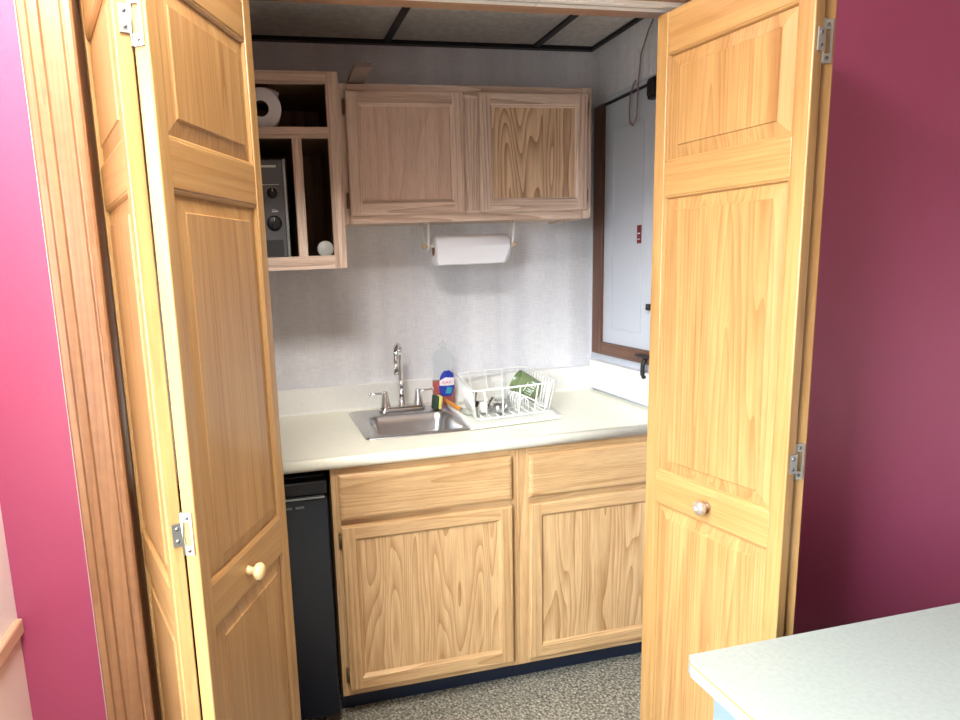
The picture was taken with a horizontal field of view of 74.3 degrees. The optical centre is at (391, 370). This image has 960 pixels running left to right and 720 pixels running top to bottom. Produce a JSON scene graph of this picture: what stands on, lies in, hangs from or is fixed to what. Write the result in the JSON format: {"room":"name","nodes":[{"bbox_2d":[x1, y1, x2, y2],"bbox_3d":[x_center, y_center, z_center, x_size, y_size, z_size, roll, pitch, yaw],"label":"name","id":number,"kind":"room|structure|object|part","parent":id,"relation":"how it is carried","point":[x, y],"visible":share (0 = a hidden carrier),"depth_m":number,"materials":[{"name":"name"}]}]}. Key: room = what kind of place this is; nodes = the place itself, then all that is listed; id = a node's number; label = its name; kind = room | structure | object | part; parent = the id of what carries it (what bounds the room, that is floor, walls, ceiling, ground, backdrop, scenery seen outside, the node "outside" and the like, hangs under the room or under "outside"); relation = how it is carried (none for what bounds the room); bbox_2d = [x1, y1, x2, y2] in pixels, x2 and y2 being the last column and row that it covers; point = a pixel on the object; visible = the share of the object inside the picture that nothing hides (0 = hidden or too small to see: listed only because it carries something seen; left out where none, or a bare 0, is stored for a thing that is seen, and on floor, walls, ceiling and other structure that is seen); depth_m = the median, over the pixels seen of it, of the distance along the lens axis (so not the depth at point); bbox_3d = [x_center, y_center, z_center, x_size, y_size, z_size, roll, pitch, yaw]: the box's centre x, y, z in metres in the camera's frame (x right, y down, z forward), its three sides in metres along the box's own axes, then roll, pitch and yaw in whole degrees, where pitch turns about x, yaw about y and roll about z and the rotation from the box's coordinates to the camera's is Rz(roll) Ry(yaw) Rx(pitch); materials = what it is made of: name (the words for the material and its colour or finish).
{"room":"kitchenette","nodes":[
{"label":"kitchenette","id":0,"kind":"room"},
{"bbox_2d":[0,507,32,719],"bbox_3d":[-0.522,0.330,-0.477,0.200,2.500,3.500,-4,10,-12],"label":"wall","id":1,"kind":"structure","parent":0,"point":[14,693],"depth_m":1.27,"materials":[{"name":"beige paint"}]},
{"bbox_2d":[0,618,23,669],"bbox_3d":[-0.725,0.063,0.414,0.212,1.248,1.606,-4,10,-12],"label":"trim","id":2,"kind":"structure","parent":1,"relation":"in","point":[13,635],"depth_m":1.24,"materials":[{"name":"brown paint"}]},
{"bbox_2d":[133,41,593,398],"bbox_3d":[-0.044,-0.120,2.540,1.945,2.360,0.050,-4,10,-12],"label":"wall","id":3,"kind":"structure","parent":0,"point":[532,309],"depth_m":2.50,"materials":[{"name":"paint"}]},
{"bbox_2d":[254,70,346,270],"bbox_3d":[-0.408,-0.641,2.131,0.424,0.595,0.421,-4,10,-12],"label":"shelf unit","id":4,"kind":"object","parent":3,"relation":"attached to","point":[307,136],"visible":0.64,"depth_m":2.01,"materials":[{"name":"brown wood"}]},
{"bbox_2d":[255,87,280,126],"bbox_3d":[-0.412,-0.810,1.966,0.124,0.124,0.100,-4,10,-12],"label":"toilet roll","id":5,"kind":"object","parent":4,"relation":"on","point":[267,100],"visible":0.56,"depth_m":1.93,"materials":[{"name":"white paper"}]},
{"bbox_2d":[260,159,290,257],"bbox_3d":[-0.465,-0.533,2.126,0.210,0.312,0.302,-4,10,-12],"label":"toaster oven","id":6,"kind":"object","parent":4,"relation":"in","point":[273,171],"visible":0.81,"depth_m":2.01,"materials":[{"name":"grey metal"}]},
{"bbox_3d":[-0.433,-0.393,2.016,0.170,0.050,0.002,-4,10,-12],"label":"plate","id":7,"kind":"part","parent":6,"relation":"part of","materials":[{"name":"grey metal"}]},
{"bbox_3d":[-0.340,-0.522,2.021,0.010,0.308,0.010,-4,10,-12],"label":"edge trim","id":8,"kind":"part","parent":6,"relation":"part of","materials":[{"name":"silver metal"}]},
{"bbox_3d":[-0.414,-0.764,2.116,0.388,0.013,0.395,-4,10,-12],"label":"shelf","id":9,"kind":"part","parent":4,"relation":"part of","materials":[{"name":"brown wood"}]},
{"bbox_2d":[317,241,333,255],"bbox_3d":[-0.236,-0.420,2.172,0.055,0.055,0.116,-4,10,-12],"label":"jar","id":10,"kind":"object","parent":4,"relation":"in","point":[324,247],"visible":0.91,"depth_m":2.12,"materials":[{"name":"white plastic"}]},
{"bbox_2d":[169,365,592,426],"bbox_3d":[-0.026,0.102,2.539,1.841,0.112,0.022,-4,10,-12],"label":"backsplash","id":11,"kind":"structure","parent":3,"relation":"attached to","point":[325,399],"depth_m":2.53,"materials":[{"name":"laminate"}]},
{"bbox_2d":[338,83,590,226],"bbox_3d":[0.238,-0.769,2.306,0.925,0.449,0.324,-4,10,-12],"label":"upper cabinet","id":12,"kind":"object","parent":3,"relation":"attached to","point":[411,154],"visible":0.95,"depth_m":2.15,"materials":[{"name":"brown wood"}]},
{"bbox_2d":[346,62,371,83],"bbox_3d":[-0.106,-0.939,1.991,0.054,0.014,0.205,-4,10,-10],"label":"wood board","id":13,"kind":"object","parent":12,"relation":"on","point":[359,72],"visible":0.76,"depth_m":1.95,"materials":[{"name":"brown wood"}]},
{"bbox_3d":[0.050,-0.731,2.112,0.404,0.399,0.020,-4,10,-12],"label":"door","id":14,"kind":"part","parent":12,"relation":"part of","materials":[{"name":"brown wood"}]},
{"bbox_3d":[0.049,-0.732,2.115,0.306,0.301,0.008,-4,10,-12],"label":"panel","id":15,"kind":"part","parent":12,"relation":"part of","materials":[{"name":"brown wood"}]},
{"bbox_2d":[421,220,515,250],"bbox_3d":[0.292,-0.509,2.358,0.368,0.106,0.067,-4,10,-12],"label":"towel holder","id":16,"kind":"object","parent":12,"relation":"attached to","point":[512,242],"visible":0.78,"depth_m":2.34,"materials":[{"name":"white plastic"}]},
{"bbox_3d":[0.129,-0.497,2.324,0.019,0.106,0.068,-6,10,-20],"label":"arm","id":17,"kind":"part","parent":16,"relation":"part of","materials":[{"name":"white plastic"}]},
{"bbox_3d":[0.455,-0.522,2.393,0.019,0.106,0.068,-3,9,-4],"label":"arm","id":18,"kind":"part","parent":16,"relation":"part of","materials":[{"name":"white plastic"}]},
{"bbox_2d":[430,233,510,265],"bbox_3d":[0.295,-0.458,2.364,0.286,0.113,0.115,-4,10,-12],"label":"paper towel roll","id":19,"kind":"object","parent":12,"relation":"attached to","point":[460,249],"visible":0.98,"depth_m":2.32,"materials":[{"name":"white paper"}]},
{"bbox_3d":[0.501,-0.766,2.207,0.408,0.399,0.020,-4,10,-12],"label":"door","id":20,"kind":"part","parent":12,"relation":"part of","materials":[{"name":"brown wood"}]},
{"bbox_3d":[0.500,-0.767,2.211,0.314,0.305,0.008,-4,10,-12],"label":"panel","id":21,"kind":"part","parent":12,"relation":"part of","materials":[{"name":"brown wood"}]},
{"bbox_2d":[249,0,633,45],"bbox_3d":[0.022,-1.163,1.847,1.845,0.024,1.000,-4,10,-12],"label":"ceiling","id":22,"kind":"structure","parent":0,"point":[277,18],"depth_m":2.19,"materials":[{"name":"tile"}]},
{"bbox_2d":[308,652,641,719],"bbox_3d":[1.456,1.346,0.695,4.450,0.050,4.800,-4,10,-12],"label":"floor","id":23,"kind":"structure","parent":0,"point":[610,688],"depth_m":2.14,"materials":[{"name":"carpet"}]},
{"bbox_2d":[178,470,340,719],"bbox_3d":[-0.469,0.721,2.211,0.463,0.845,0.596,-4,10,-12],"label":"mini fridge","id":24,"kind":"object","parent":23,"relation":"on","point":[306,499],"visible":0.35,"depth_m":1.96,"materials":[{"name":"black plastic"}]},
{"bbox_3d":[-0.428,0.372,1.893,0.463,0.043,0.038,-4,10,-12],"label":"rail","id":25,"kind":"part","parent":24,"relation":"part of","materials":[{"name":"black plastic"}]},
{"bbox_3d":[-0.422,0.400,1.870,0.443,0.006,0.016,-4,10,-12],"label":"handle","id":26,"kind":"part","parent":24,"relation":"part of","materials":[{"name":"silver metal"}]},
{"bbox_2d":[323,449,519,708],"bbox_3d":[0.066,0.664,2.334,0.616,0.872,0.628,-4,10,-12],"label":"base cabinet","id":27,"kind":"object","parent":23,"relation":"on","point":[425,552],"visible":0.94,"depth_m":2.03,"materials":[{"name":"brown wood"}]},
{"bbox_2d":[169,365,647,485],"bbox_3d":[0.040,0.162,2.246,1.841,0.140,0.634,-4,10,-12],"label":"countertop","id":28,"kind":"structure","parent":27,"relation":"on","point":[318,432],"depth_m":2.19,"materials":[{"name":"beige laminate"}]},
{"bbox_2d":[368,343,433,412],"bbox_3d":[0.042,0.025,2.403,0.268,0.271,0.112,-4,10,-12],"label":"faucet","id":29,"kind":"object","parent":28,"relation":"on","point":[417,404],"visible":1,"depth_m":2.43,"materials":[{"name":"silver metal"}]},
{"bbox_3d":[-0.049,0.112,2.430,0.089,0.062,0.042,-4,10,-12],"label":"handle","id":30,"kind":"part","parent":29,"relation":"part of","materials":[{"name":"silver metal"}]},
{"bbox_3d":[0.025,0.018,2.395,0.032,0.253,0.111,0,10,15],"label":"spout","id":31,"kind":"part","parent":29,"relation":"part of","materials":[{"name":"silver metal"}]},
{"bbox_3d":[0.040,0.144,2.455,0.184,0.019,0.048,-4,10,-12],"label":"plate","id":32,"kind":"part","parent":29,"relation":"part of","materials":[{"name":"silver metal"}]},
{"bbox_3d":[0.126,0.099,2.467,0.089,0.062,0.042,-4,10,-12],"label":"handle","id":33,"kind":"part","parent":29,"relation":"part of","materials":[{"name":"silver metal"}]},
{"bbox_2d":[349,404,476,439],"bbox_3d":[0.070,0.254,2.313,0.400,0.152,0.416,-4,10,-12],"label":"sink","id":34,"kind":"object","parent":28,"relation":"in","point":[372,424],"visible":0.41,"depth_m":2.38,"materials":[{"name":"silver metal"}]},
{"bbox_2d":[431,394,442,409],"bbox_3d":[0.176,0.122,2.430,0.036,0.059,0.040,-7,11,-26],"label":"sponge","id":35,"kind":"object","parent":34,"relation":"on","point":[437,400],"visible":1,"depth_m":2.42,"materials":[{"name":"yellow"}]},
{"bbox_2d":[433,370,454,403],"bbox_3d":[0.209,0.006,2.535,0.094,0.263,0.056,-2,9,2],"label":"soap bottle","id":36,"kind":"object","parent":28,"relation":"on","point":[444,387],"visible":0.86,"depth_m":2.52,"materials":[{"name":"blue plastic"}]},
{"bbox_2d":[446,387,452,393],"bbox_3d":[0.231,0.079,2.522,0.031,0.029,0.002,-5,10,-12],"label":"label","id":37,"kind":"object","parent":36,"relation":"attached to","point":[449,390],"depth_m":2.52,"materials":[{"name":"teal paper"}]},
{"bbox_2d":[447,396,561,429],"bbox_3d":[0.437,0.151,2.348,0.427,0.010,0.374,-4,10,-12],"label":"tray","id":38,"kind":"object","parent":28,"relation":"on","point":[470,421],"visible":0.66,"depth_m":2.26,"materials":[{"name":"white plastic"}]},
{"bbox_2d":[444,398,470,414],"bbox_3d":[0.250,0.137,2.384,0.024,0.027,0.218,-5,10,-18],"label":"dish brush","id":39,"kind":"object","parent":38,"relation":"on","point":[466,411],"visible":1,"depth_m":2.36,"materials":[{"name":"orange plastic"}]},
{"bbox_3d":[0.236,0.131,2.414,0.017,0.023,0.152,-6,10,-19],"label":"handle","id":40,"kind":"part","parent":39,"relation":"part of","materials":[{"name":"orange plastic"}]},
{"bbox_2d":[457,366,556,419],"bbox_3d":[0.422,0.082,2.396,0.381,0.117,0.410,-4,10,-12],"label":"dish rack","id":41,"kind":"object","parent":38,"relation":"on","point":[468,393],"visible":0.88,"depth_m":2.33,"materials":[{"name":"white plastic"}]},
{"bbox_2d":[475,392,478,406],"bbox_3d":[0.327,0.110,2.418,0.036,0.044,0.111,1,10,18],"label":"scoop","id":42,"kind":"object","parent":41,"relation":"in","point":[476,402],"visible":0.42,"depth_m":2.40,"materials":[{"name":"black"}]},
{"bbox_2d":[478,401,487,412],"bbox_3d":[0.334,0.133,2.296,0.038,0.043,0.038,-4,10,-12],"label":"egg cup","id":43,"kind":"object","parent":41,"relation":"in","point":[481,406],"visible":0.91,"depth_m":2.28,"materials":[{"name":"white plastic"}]},
{"bbox_2d":[488,397,493,408],"bbox_3d":[0.366,0.124,2.375,0.040,0.021,0.142,-1,10,11],"label":"spoon","id":44,"kind":"object","parent":41,"relation":"in","point":[491,399],"visible":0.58,"depth_m":2.35,"materials":[{"name":"silver"}]},
{"bbox_2d":[493,403,501,412],"bbox_3d":[0.390,0.138,2.293,0.040,0.030,0.040,-4,10,-12],"label":"measuring cup","id":45,"kind":"object","parent":41,"relation":"in","point":[497,407],"visible":0.81,"depth_m":2.28,"materials":[{"name":"silver metal"}]},
{"bbox_2d":[504,392,511,408],"bbox_3d":[0.434,0.115,2.402,0.048,0.025,0.200,-1,10,9],"label":"serving spoon","id":46,"kind":"object","parent":41,"relation":"in","point":[506,405],"visible":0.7,"depth_m":2.35,"materials":[{"name":"silver metal"}]},
{"bbox_2d":[504,403,511,408],"bbox_3d":[0.424,0.133,2.337,0.052,0.011,0.062,-4,10,-12],"label":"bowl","id":47,"kind":"object","parent":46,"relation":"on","point":[506,405],"depth_m":2.34,"materials":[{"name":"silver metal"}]},
{"bbox_2d":[509,370,542,400],"bbox_3d":[0.523,0.057,2.451,0.128,0.123,0.107,-4,10,-12],"label":"mug","id":48,"kind":"object","parent":41,"relation":"in","point":[521,377],"visible":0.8,"depth_m":2.41,"materials":[{"name":"green ceramic"}]},
{"bbox_2d":[523,381,535,394],"bbox_3d":[0.531,0.069,2.407,0.057,0.057,0.010,-3,9,-3],"label":"print","id":49,"kind":"object","parent":48,"relation":"attached to","point":[528,390],"depth_m":2.41,"materials":[{"name":"white"}]},
{"bbox_2d":[513,391,550,407],"bbox_3d":[0.530,0.108,2.360,0.143,0.058,0.048,3,11,31],"label":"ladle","id":50,"kind":"object","parent":41,"relation":"in","point":[539,403],"visible":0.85,"depth_m":2.36,"materials":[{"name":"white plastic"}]},
{"bbox_3d":[0.506,0.100,2.365,0.097,0.042,0.010,2,10,23],"label":"handle","id":51,"kind":"part","parent":50,"relation":"part of","materials":[{"name":"white plastic"}]},
{"bbox_2d":[536,401,550,407],"bbox_3d":[0.566,0.127,2.342,0.056,0.024,0.052,-4,10,-12],"label":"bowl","id":52,"kind":"object","parent":50,"relation":"on","point":[539,403],"depth_m":2.35,"materials":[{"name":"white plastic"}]},
{"bbox_2d":[588,358,648,405],"bbox_3d":[0.923,0.051,2.433,0.027,0.121,0.576,-4,10,-12],"label":"side splash","id":53,"kind":"object","parent":28,"relation":"on","point":[619,380],"visible":0.6,"depth_m":2.49,"materials":[{"name":"white paint"}]},
{"bbox_3d":[0.114,0.371,1.983,0.565,0.147,0.020,-4,10,-12],"label":"drawer","id":54,"kind":"part","parent":27,"relation":"part of","materials":[{"name":"brown wood"}]},
{"bbox_3d":[0.130,0.739,2.044,0.565,0.562,0.020,-4,10,-12],"label":"door","id":55,"kind":"part","parent":27,"relation":"part of","materials":[{"name":"brown wood"}]},
{"bbox_3d":[0.129,0.739,2.048,0.463,0.460,0.008,-4,10,-12],"label":"panel","id":56,"kind":"part","parent":27,"relation":"part of","materials":[{"name":"brown wood"}]},
{"bbox_2d":[512,435,646,676],"bbox_3d":[0.663,0.618,2.460,0.606,0.872,0.628,-4,10,-12],"label":"base cabinet","id":57,"kind":"object","parent":23,"relation":"on","point":[582,504],"visible":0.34,"depth_m":2.14,"materials":[{"name":"brown wood"}]},
{"bbox_3d":[0.726,0.693,2.170,0.538,0.562,0.020,-4,10,-12],"label":"door","id":58,"kind":"part","parent":57,"relation":"part of","materials":[{"name":"brown wood"}]},
{"bbox_3d":[0.711,0.325,2.109,0.538,0.147,0.020,-4,10,-12],"label":"drawer","id":59,"kind":"part","parent":57,"relation":"part of","materials":[{"name":"brown wood"}]},
{"bbox_3d":[0.725,0.693,2.174,0.436,0.460,0.008,-4,10,-12],"label":"panel","id":60,"kind":"part","parent":57,"relation":"part of","materials":[{"name":"brown wood"}]},
{"bbox_2d":[688,603,959,719],"bbox_3d":[1.314,0.888,1.042,1.417,0.750,0.651,-4,10,-12],"label":"countertop","id":61,"kind":"structure","parent":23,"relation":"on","point":[906,666],"depth_m":1.09,"materials":[{"name":"grey laminate"}]},
{"bbox_3d":[0.670,0.953,0.911,0.025,0.718,0.575,-4,10,-12],"label":"panel","id":62,"kind":"part","parent":61,"relation":"part of","materials":[{"name":"blue"}]},
{"bbox_2d":[0,0,959,719],"bbox_3d":[1.149,-0.101,1.695,4.220,2.500,0.100,-4,10,-12],"label":"wall","id":63,"kind":"structure","parent":0,"point":[880,531],"depth_m":1.61,"materials":[{"name":"pink paint"}]},
{"bbox_2d":[14,0,154,719],"bbox_3d":[-0.601,0.225,1.294,0.098,2.134,0.018,-4,10,-12],"label":"trim","id":64,"kind":"structure","parent":63,"relation":"attached to","point":[46,30],"depth_m":1.24,"materials":[{"name":"brown wood"}]},
{"bbox_2d":[72,0,664,719],"bbox_3d":[0.154,0.193,1.519,1.518,2.060,0.100,-4,10,-12],"label":"trim","id":65,"kind":"structure","parent":63,"relation":"attached to","point":[392,3],"depth_m":1.35,"materials":[{"name":"brown wood"}]},
{"bbox_2d":[251,7,643,51],"bbox_3d":[0.023,-1.144,1.850,1.845,0.014,1.000,-4,10,-12],"label":"trim","id":66,"kind":"structure","parent":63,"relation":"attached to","point":[387,41],"depth_m":2.33,"materials":[{"name":"black metal"}]},
{"bbox_2d":[409,0,685,12],"bbox_3d":[0.119,-0.792,1.324,1.474,0.011,0.036,-4,10,-12],"label":"door track","id":67,"kind":"object","parent":63,"relation":"attached to","point":[620,5],"visible":0.67,"depth_m":1.39,"materials":[{"name":"white metal"}]},
{"bbox_2d":[79,0,300,719],"bbox_3d":[-0.368,0.273,1.233,0.321,2.000,0.365,-4,10,-12],"label":"bifold door","id":68,"kind":"structure","parent":67,"relation":"hanging from","point":[194,58],"depth_m":1.12,"materials":[{"name":"brown wood"}]},
{"bbox_3d":[-0.490,-0.498,1.087,0.021,0.240,0.310,-8,11,-30],"label":"moulding","id":69,"kind":"part","parent":68,"relation":"part of","materials":[{"name":"brown wood"}]},
{"bbox_3d":[-0.490,-0.498,1.087,0.021,0.246,0.316,-8,11,-30],"label":"panel","id":70,"kind":"part","parent":68,"relation":"part of","materials":[{"name":"brown wood"}]},
{"bbox_3d":[-0.468,0.030,1.175,0.021,0.678,0.310,-8,11,-30],"label":"moulding","id":71,"kind":"part","parent":68,"relation":"part of","materials":[{"name":"brown wood"}]},
{"bbox_3d":[-0.468,0.030,1.175,0.021,0.684,0.316,-8,11,-30],"label":"panel","id":72,"kind":"part","parent":68,"relation":"part of","materials":[{"name":"brown wood"}]},
{"bbox_3d":[-0.437,0.766,1.297,0.021,0.653,0.310,-8,11,-30],"label":"moulding","id":73,"kind":"part","parent":68,"relation":"part of","materials":[{"name":"brown wood"}]},
{"bbox_3d":[-0.437,0.766,1.297,0.021,0.659,0.316,-8,11,-30],"label":"panel","id":74,"kind":"part","parent":68,"relation":"part of","materials":[{"name":"brown wood"}]},
{"bbox_3d":[-0.330,-0.508,1.111,0.021,0.246,0.316,0,10,13],"label":"panel","id":75,"kind":"part","parent":68,"relation":"part of","materials":[{"name":"brown wood"}]},
{"bbox_3d":[-0.330,-0.508,1.111,0.021,0.240,0.310,0,10,13],"label":"moulding","id":76,"kind":"part","parent":68,"relation":"part of","materials":[{"name":"brown wood"}]},
{"bbox_3d":[-0.308,0.019,1.198,0.021,0.684,0.316,0,10,13],"label":"panel","id":77,"kind":"part","parent":68,"relation":"part of","materials":[{"name":"brown wood"}]},
{"bbox_3d":[-0.308,0.019,1.198,0.021,0.678,0.310,0,10,13],"label":"moulding","id":78,"kind":"part","parent":68,"relation":"part of","materials":[{"name":"brown wood"}]},
{"bbox_3d":[-0.277,0.755,1.321,0.021,0.659,0.316,0,10,13],"label":"panel","id":79,"kind":"part","parent":68,"relation":"part of","materials":[{"name":"brown wood"}]},
{"bbox_3d":[-0.277,0.755,1.321,0.021,0.653,0.310,0,10,13],"label":"moulding","id":80,"kind":"part","parent":68,"relation":"part of","materials":[{"name":"brown wood"}]},
{"bbox_3d":[-0.268,0.396,1.238,0.035,0.034,0.034,0,10,13],"label":"knob","id":81,"kind":"part","parent":68,"relation":"part of","materials":[{"name":"brown wood"}]},
{"bbox_2d":[640,0,836,719],"bbox_3d":[0.803,0.185,1.462,0.224,2.000,0.378,-4,10,-12],"label":"bifold door","id":82,"kind":"structure","parent":67,"relation":"hanging from","point":[743,87],"depth_m":1.36,"materials":[{"name":"brown wood"}]},
{"bbox_3d":[0.720,0.319,1.456,0.035,0.034,0.034,-6,10,-22],"label":"knob","id":83,"kind":"part","parent":82,"relation":"part of","materials":[{"name":"grey metal"}]},
{"bbox_3d":[0.761,0.677,1.528,0.021,0.653,0.310,-6,10,-22],"label":"moulding","id":84,"kind":"part","parent":82,"relation":"part of","materials":[{"name":"brown wood"}]},
{"bbox_3d":[0.761,0.677,1.528,0.021,0.659,0.316,-6,10,-22],"label":"panel","id":85,"kind":"part","parent":82,"relation":"part of","materials":[{"name":"brown wood"}]},
{"bbox_3d":[0.730,-0.059,1.406,0.021,0.678,0.310,-6,10,-22],"label":"moulding","id":86,"kind":"part","parent":82,"relation":"part of","materials":[{"name":"brown wood"}]},
{"bbox_3d":[0.730,-0.059,1.406,0.021,0.684,0.316,-6,10,-22],"label":"panel","id":87,"kind":"part","parent":82,"relation":"part of","materials":[{"name":"brown wood"}]},
{"bbox_3d":[0.708,-0.587,1.318,0.021,0.240,0.310,-6,10,-22],"label":"moulding","id":88,"kind":"part","parent":82,"relation":"part of","materials":[{"name":"brown wood"}]},
{"bbox_3d":[0.708,-0.587,1.318,0.021,0.246,0.316,-6,10,-22],"label":"panel","id":89,"kind":"part","parent":82,"relation":"part of","materials":[{"name":"brown wood"}]},
{"bbox_2d":[639,0,691,2],"bbox_3d":[0.123,-0.837,1.289,1.472,0.094,0.018,-4,10,-12],"label":"trim","id":90,"kind":"structure","parent":63,"relation":"attached to","point":[677,1],"depth_m":1.41,"materials":[{"name":"brown wood"}]},
{"bbox_2d":[591,18,657,406],"bbox_3d":[1.004,-0.113,2.231,0.090,2.360,1.000,-4,10,-12],"label":"wall","id":91,"kind":"structure","parent":0,"point":[612,62],"depth_m":2.35,"materials":[{"name":"grey paint"}]},
{"bbox_2d":[592,84,655,364],"bbox_3d":[0.948,-0.497,2.146,0.016,0.993,0.958,-4,10,-12],"label":"door","id":92,"kind":"structure","parent":91,"relation":"in","point":[624,153],"depth_m":2.41,"materials":[{"name":"grey paint"}]},
{"bbox_3d":[0.944,-0.500,2.175,0.003,0.765,0.635,-4,10,-12],"label":"panel moulding","id":93,"kind":"part","parent":92,"relation":"part of","materials":[{"name":"grey paint"}]},
{"bbox_2d":[635,354,648,378],"bbox_3d":[0.926,-0.013,2.312,0.028,0.089,0.080,-4,10,-12],"label":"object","id":94,"kind":"structure","parent":92,"relation":"attached to","point":[645,357],"depth_m":2.30,"materials":[{"name":"black metal"}]},
{"bbox_3d":[0.927,-0.052,2.306,0.022,0.010,0.080,-4,10,-12],"label":"plate","id":95,"kind":"part","parent":94,"relation":"part of","materials":[{"name":"black metal"}]},
{"bbox_3d":[0.926,-0.009,2.303,0.023,0.084,0.026,-3,9,-1],"label":"lever","id":96,"kind":"part","parent":94,"relation":"part of","materials":[{"name":"black metal"}]},
{"bbox_2d":[645,304,650,309],"bbox_3d":[0.934,-0.231,2.281,0.017,0.022,0.018,-4,10,-12],"label":"hook","id":97,"kind":"object","parent":92,"relation":"attached to","point":[648,306],"visible":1,"depth_m":2.27,"materials":[{"name":"black metal"}]},
{"bbox_2d":[591,73,656,109],"bbox_3d":[0.922,-0.997,2.076,0.020,0.016,0.994,-4,10,-12],"label":"trim","id":98,"kind":"structure","parent":91,"relation":"attached to","point":[644,81],"depth_m":2.35,"materials":[{"name":"grey paint"}]},
{"bbox_2d":[629,19,653,125],"bbox_3d":[0.873,-1.035,2.197,0.006,0.324,0.134,-4,10,-12],"label":"cable","id":99,"kind":"object","parent":91,"relation":"attached to","point":[630,123],"visible":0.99,"depth_m":2.22,"materials":[{"name":"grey plastic"}]},
{"bbox_2d":[634,41,652,80],"bbox_3d":[0.886,-1.086,2.206,0.003,0.105,0.104,-4,10,-12],"label":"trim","id":100,"kind":"structure","parent":91,"relation":"attached to","point":[651,68],"depth_m":2.21,"materials":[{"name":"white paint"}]},
{"bbox_2d":[647,75,656,99],"bbox_3d":[0.888,-0.956,2.109,0.037,0.070,0.065,-4,10,-12],"label":"alarm box","id":101,"kind":"object","parent":91,"relation":"attached to","point":[651,83],"visible":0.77,"depth_m":2.10,"materials":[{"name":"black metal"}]}
]}

